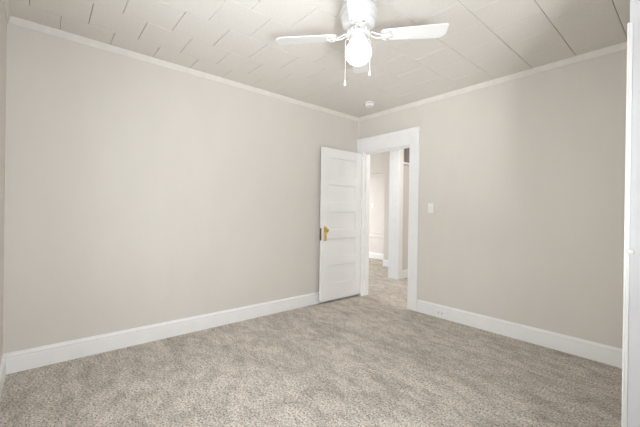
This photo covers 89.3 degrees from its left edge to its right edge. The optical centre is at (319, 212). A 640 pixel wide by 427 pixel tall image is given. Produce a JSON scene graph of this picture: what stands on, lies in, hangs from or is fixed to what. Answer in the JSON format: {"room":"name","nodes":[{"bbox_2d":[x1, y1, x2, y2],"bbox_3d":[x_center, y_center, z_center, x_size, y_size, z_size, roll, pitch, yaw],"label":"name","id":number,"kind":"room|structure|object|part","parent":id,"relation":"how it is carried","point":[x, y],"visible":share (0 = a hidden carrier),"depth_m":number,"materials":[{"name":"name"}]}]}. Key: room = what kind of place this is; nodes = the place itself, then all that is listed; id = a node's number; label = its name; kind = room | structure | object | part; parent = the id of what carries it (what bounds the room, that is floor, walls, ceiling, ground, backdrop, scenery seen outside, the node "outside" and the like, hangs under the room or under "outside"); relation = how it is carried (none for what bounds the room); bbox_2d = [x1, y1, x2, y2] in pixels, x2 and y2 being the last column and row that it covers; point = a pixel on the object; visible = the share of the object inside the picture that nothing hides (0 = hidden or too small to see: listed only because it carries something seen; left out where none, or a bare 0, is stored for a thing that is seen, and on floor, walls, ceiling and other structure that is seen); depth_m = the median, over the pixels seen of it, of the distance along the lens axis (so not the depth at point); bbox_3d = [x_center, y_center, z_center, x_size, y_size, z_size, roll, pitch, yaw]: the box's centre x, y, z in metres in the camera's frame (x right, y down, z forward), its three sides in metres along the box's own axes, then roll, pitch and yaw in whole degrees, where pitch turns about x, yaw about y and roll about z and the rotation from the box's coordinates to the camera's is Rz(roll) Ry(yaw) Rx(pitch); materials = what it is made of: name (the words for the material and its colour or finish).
{"room":"empty bedroom","nodes":[
{"label":"empty bedroom","id":0,"kind":"room"},
{"bbox_2d":[0,0,6,361],"bbox_3d":[-1.194,-0.134,0.985,0.120,2.651,3.732,1,0,-41],"label":"wall","id":1,"kind":"structure","parent":0,"point":[3,23],"depth_m":2.20,"materials":[{"name":"beige paint"}]},
{"bbox_2d":[0,355,5,398],"bbox_3d":[-1.152,1.118,1.024,0.020,0.149,3.473,1,0,-41],"label":"baseboard","id":2,"kind":"structure","parent":1,"relation":"attached to","point":[3,359],"depth_m":2.20,"materials":[{"name":"white paint"}]},
{"bbox_2d":[3,0,10,22],"bbox_3d":[-1.123,-1.383,1.029,0.020,0.052,3.492,1,0,-41],"label":"crown molding","id":3,"kind":"structure","parent":1,"relation":"attached to","point":[5,2],"depth_m":2.22,"materials":[{"name":"beige paint"}]},
{"bbox_2d":[3,23,357,353],"bbox_3d":[-0.950,-0.133,3.574,3.863,2.651,0.120,1,0,-41],"label":"wall","id":4,"kind":"structure","parent":0,"point":[138,193],"depth_m":2.93,"materials":[{"name":"beige paint"}]},
{"bbox_2d":[3,292,355,373],"bbox_3d":[-0.877,1.119,3.561,3.743,0.149,0.020,1,0,-41],"label":"baseboard","id":5,"kind":"structure","parent":4,"relation":"attached to","point":[17,361],"depth_m":2.92,"materials":[{"name":"white paint"}]},
{"bbox_2d":[8,16,358,121],"bbox_3d":[-0.842,-1.382,3.558,3.743,0.052,0.020,1,0,-41],"label":"crown molding","id":6,"kind":"structure","parent":4,"relation":"attached to","point":[13,20],"depth_m":2.97,"materials":[{"name":"beige paint"}]},
{"bbox_2d":[0,258,621,426],"bbox_3d":[0.042,1.245,4.994,7.406,0.080,9.300,1,0,-41],"label":"floor","id":7,"kind":"structure","parent":0,"point":[370,360],"depth_m":2.33,"materials":[{"name":"beige carpet"}]},
{"bbox_2d":[388,149,403,279],"bbox_3d":[1.410,-0.078,6.013,0.130,2.601,0.220,1,0,-41],"label":"post","id":8,"kind":"object","parent":7,"relation":"on","point":[396,156],"visible":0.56,"depth_m":5.95,"materials":[{"name":"white paint"}]},
{"bbox_2d":[8,0,629,117],"bbox_3d":[0.290,-1.430,2.241,3.943,0.080,3.692,1,0,-41],"label":"ceiling","id":9,"kind":"structure","parent":0,"point":[234,40],"depth_m":2.58,"materials":[{"name":"white tile"}]},
{"bbox_2d":[276,0,448,85],"bbox_3d":[0.255,-1.113,2.149,0.851,0.560,0.851,1,0,-35],"label":"ceiling fan","id":10,"kind":"object","parent":9,"relation":"hanging from","point":[358,17],"visible":1,"depth_m":2.10,"materials":[{"name":"white metal"}]},
{"bbox_3d":[-0.094,-1.173,2.200,0.412,0.024,0.126,1,0,8],"label":"fan blade","id":11,"kind":"part","parent":10,"relation":"part of","materials":[{"name":"white laminate"}]},
{"bbox_3d":[0.204,-1.169,1.800,0.126,0.024,0.412,1,0,8],"label":"fan blade","id":12,"kind":"part","parent":10,"relation":"part of","materials":[{"name":"white laminate"}]},
{"bbox_3d":[0.254,-1.056,2.149,0.175,0.154,0.175,1,0,-41],"label":"light globe","id":13,"kind":"part","parent":10,"relation":"part of","materials":[{"name":"white glass"}]},
{"bbox_2d":[347,26,370,32],"bbox_3d":[0.256,-1.183,2.149,0.165,0.017,0.165,1,0,-41],"label":"motor housing","id":14,"kind":"object","parent":10,"relation":"attached to","point":[357,29],"depth_m":2.08,"materials":[{"name":"white metal"}]},
{"bbox_3d":[0.307,-1.168,2.498,0.126,0.024,0.412,1,0,8],"label":"fan blade","id":15,"kind":"part","parent":10,"relation":"part of","materials":[{"name":"white laminate"}]},
{"bbox_3d":[0.605,-1.164,2.098,0.412,0.024,0.126,1,0,8],"label":"fan blade","id":16,"kind":"part","parent":10,"relation":"part of","materials":[{"name":"white laminate"}]},
{"bbox_2d":[364,101,373,106],"bbox_3d":[0.623,-1.365,4.108,0.127,0.048,0.127,1,0,4],"label":"smoke detector","id":17,"kind":"object","parent":9,"relation":"attached to","point":[368,103],"visible":1,"depth_m":4.07,"materials":[{"name":"white plastic"}]},
{"bbox_2d":[369,173,384,253],"bbox_3d":[2.696,-0.087,7.255,0.120,2.651,9.300,1,0,-41],"label":"wall","id":18,"kind":"structure","parent":0,"point":[377,181],"depth_m":8.55,"materials":[{"name":"paint"}]},
{"bbox_2d":[369,252,383,259],"bbox_3d":[1.144,1.141,8.937,0.020,0.149,4.550,1,0,-41],"label":"baseboard","id":19,"kind":"structure","parent":18,"relation":"attached to","point":[371,255],"depth_m":8.53,"materials":[{"name":"white paint"}]},
{"bbox_2d":[370,151,389,259],"bbox_3d":[0.590,-0.093,8.511,0.120,2.601,4.650,1,0,-41],"label":"wall","id":20,"kind":"structure","parent":0,"point":[379,162],"depth_m":7.38,"materials":[{"name":"beige paint"}]},
{"bbox_2d":[383,259,387,266],"bbox_3d":[1.738,1.151,7.048,0.020,0.149,0.910,1,0,-41],"label":"baseboard","id":21,"kind":"structure","parent":20,"relation":"attached to","point":[385,262],"depth_m":7.33,"materials":[{"name":"white paint"}]},
{"bbox_2d":[402,164,408,269],"bbox_3d":[2.079,0.171,6.603,1.660,2.120,0.190,1,0,-41],"label":"wall","id":22,"kind":"structure","parent":0,"point":[406,167],"depth_m":6.07,"materials":[{"name":"beige paint"}]},
{"bbox_2d":[402,269,407,278],"bbox_3d":[2.134,1.158,6.525,1.660,0.149,0.020,1,0,-41],"label":"baseboard","id":23,"kind":"structure","parent":22,"relation":"attached to","point":[404,272],"depth_m":6.05,"materials":[{"name":"white paint"}]},
{"bbox_3d":[2.102,-0.906,6.593,1.660,0.035,0.235,1,0,-41],"label":"ledge","id":24,"kind":"object","parent":22,"relation":"on","visible":0},
{"bbox_2d":[404,148,409,162],"bbox_3d":[2.141,-1.146,6.546,1.653,0.446,0.072,1,0,-41],"label":"boards","id":25,"kind":"object","parent":24,"relation":"on","point":[406,151],"visible":0.01,"depth_m":6.05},
{"bbox_2d":[359,49,626,348],"bbox_3d":[1.734,-0.096,3.511,0.130,2.651,3.712,1,0,-41],"label":"wall","id":26,"kind":"structure","parent":0,"point":[523,178],"depth_m":3.09,"materials":[{"name":"beige paint"}]},
{"bbox_2d":[319,147,361,301],"bbox_3d":[0.319,0.159,4.464,0.770,2.028,0.088,1,0,-41],"label":"door","id":27,"kind":"structure","parent":26,"relation":"in","point":[340,195],"depth_m":4.44,"materials":[{"name":"white paint"}]},
{"bbox_3d":[0.291,0.835,4.483,0.540,0.257,0.026,1,0,-41],"label":"panel","id":28,"kind":"part","parent":27,"relation":"part of","materials":[{"name":"white paint"}]},
{"bbox_3d":[0.296,0.474,4.483,0.540,0.257,0.026,1,0,-41],"label":"panel","id":29,"kind":"part","parent":27,"relation":"part of","materials":[{"name":"white paint"}]},
{"bbox_3d":[0.301,0.113,4.482,0.540,0.257,0.026,1,0,-41],"label":"panel","id":30,"kind":"part","parent":27,"relation":"part of","materials":[{"name":"white paint"}]},
{"bbox_3d":[0.306,-0.248,4.482,0.540,0.257,0.026,1,0,-41],"label":"panel","id":31,"kind":"part","parent":27,"relation":"part of","materials":[{"name":"white paint"}]},
{"bbox_3d":[0.311,-0.609,4.481,0.540,0.257,0.026,1,0,-41],"label":"panel","id":32,"kind":"part","parent":27,"relation":"part of","materials":[{"name":"white paint"}]},
{"bbox_2d":[356,126,420,310],"bbox_3d":[0.923,0.080,4.417,0.186,2.276,1.042,1,0,-41],"label":"door frame","id":33,"kind":"structure","parent":26,"relation":"attached to","point":[410,137],"depth_m":4.19,"materials":[{"name":"white paint"}]},
{"bbox_3d":[0.581,0.163,4.735,0.022,2.100,0.116,1,0,-41],"label":"casing","id":34,"kind":"part","parent":33,"relation":"part of","materials":[{"name":"white paint"}]},
{"bbox_3d":[1.168,0.172,4.050,0.022,2.100,0.135,1,0,-41],"label":"casing","id":35,"kind":"part","parent":33,"relation":"part of","materials":[{"name":"white paint"}]},
{"bbox_2d":[428,203,432,212],"bbox_3d":[1.321,-0.054,3.878,0.018,0.116,0.072,1,0,-41],"label":"light switch","id":36,"kind":"object","parent":26,"relation":"attached to","point":[430,205],"visible":1,"depth_m":3.88,"materials":[{"name":"white plastic"}]},
{"bbox_2d":[436,309,444,316],"bbox_3d":[1.393,1.165,3.754,0.008,0.072,0.116,1,0,-41],"label":"power outlet","id":37,"kind":"object","parent":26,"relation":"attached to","point":[438,312],"visible":1,"depth_m":3.75,"materials":[{"name":"white paint"}]},
{"bbox_2d":[359,42,626,121],"bbox_3d":[1.557,-1.348,3.621,0.020,0.052,3.050,1,0,-41],"label":"crown molding","id":38,"kind":"structure","parent":26,"relation":"attached to","point":[622,46],"depth_m":3.21,"materials":[{"name":"beige paint"}]},
{"bbox_2d":[417,299,621,367],"bbox_3d":[1.858,1.158,3.233,0.020,0.149,2.019,1,0,-41],"label":"baseboard","id":39,"kind":"structure","parent":26,"relation":"attached to","point":[610,355],"depth_m":3.06,"materials":[{"name":"white paint"}]},
{"bbox_3d":[2.149,-0.073,1.840,1.417,2.621,0.436,1,0,-41],"label":"wall","id":40,"kind":"structure","parent":0,"visible":0},
{"bbox_2d":[621,0,639,426],"bbox_3d":[1.595,-0.070,1.371,0.040,2.601,0.445,1,0,-41],"label":"trim","id":41,"kind":"structure","parent":40,"relation":"attached to","point":[630,416],"depth_m":1.52,"materials":[{"name":"white paint"}]}
]}

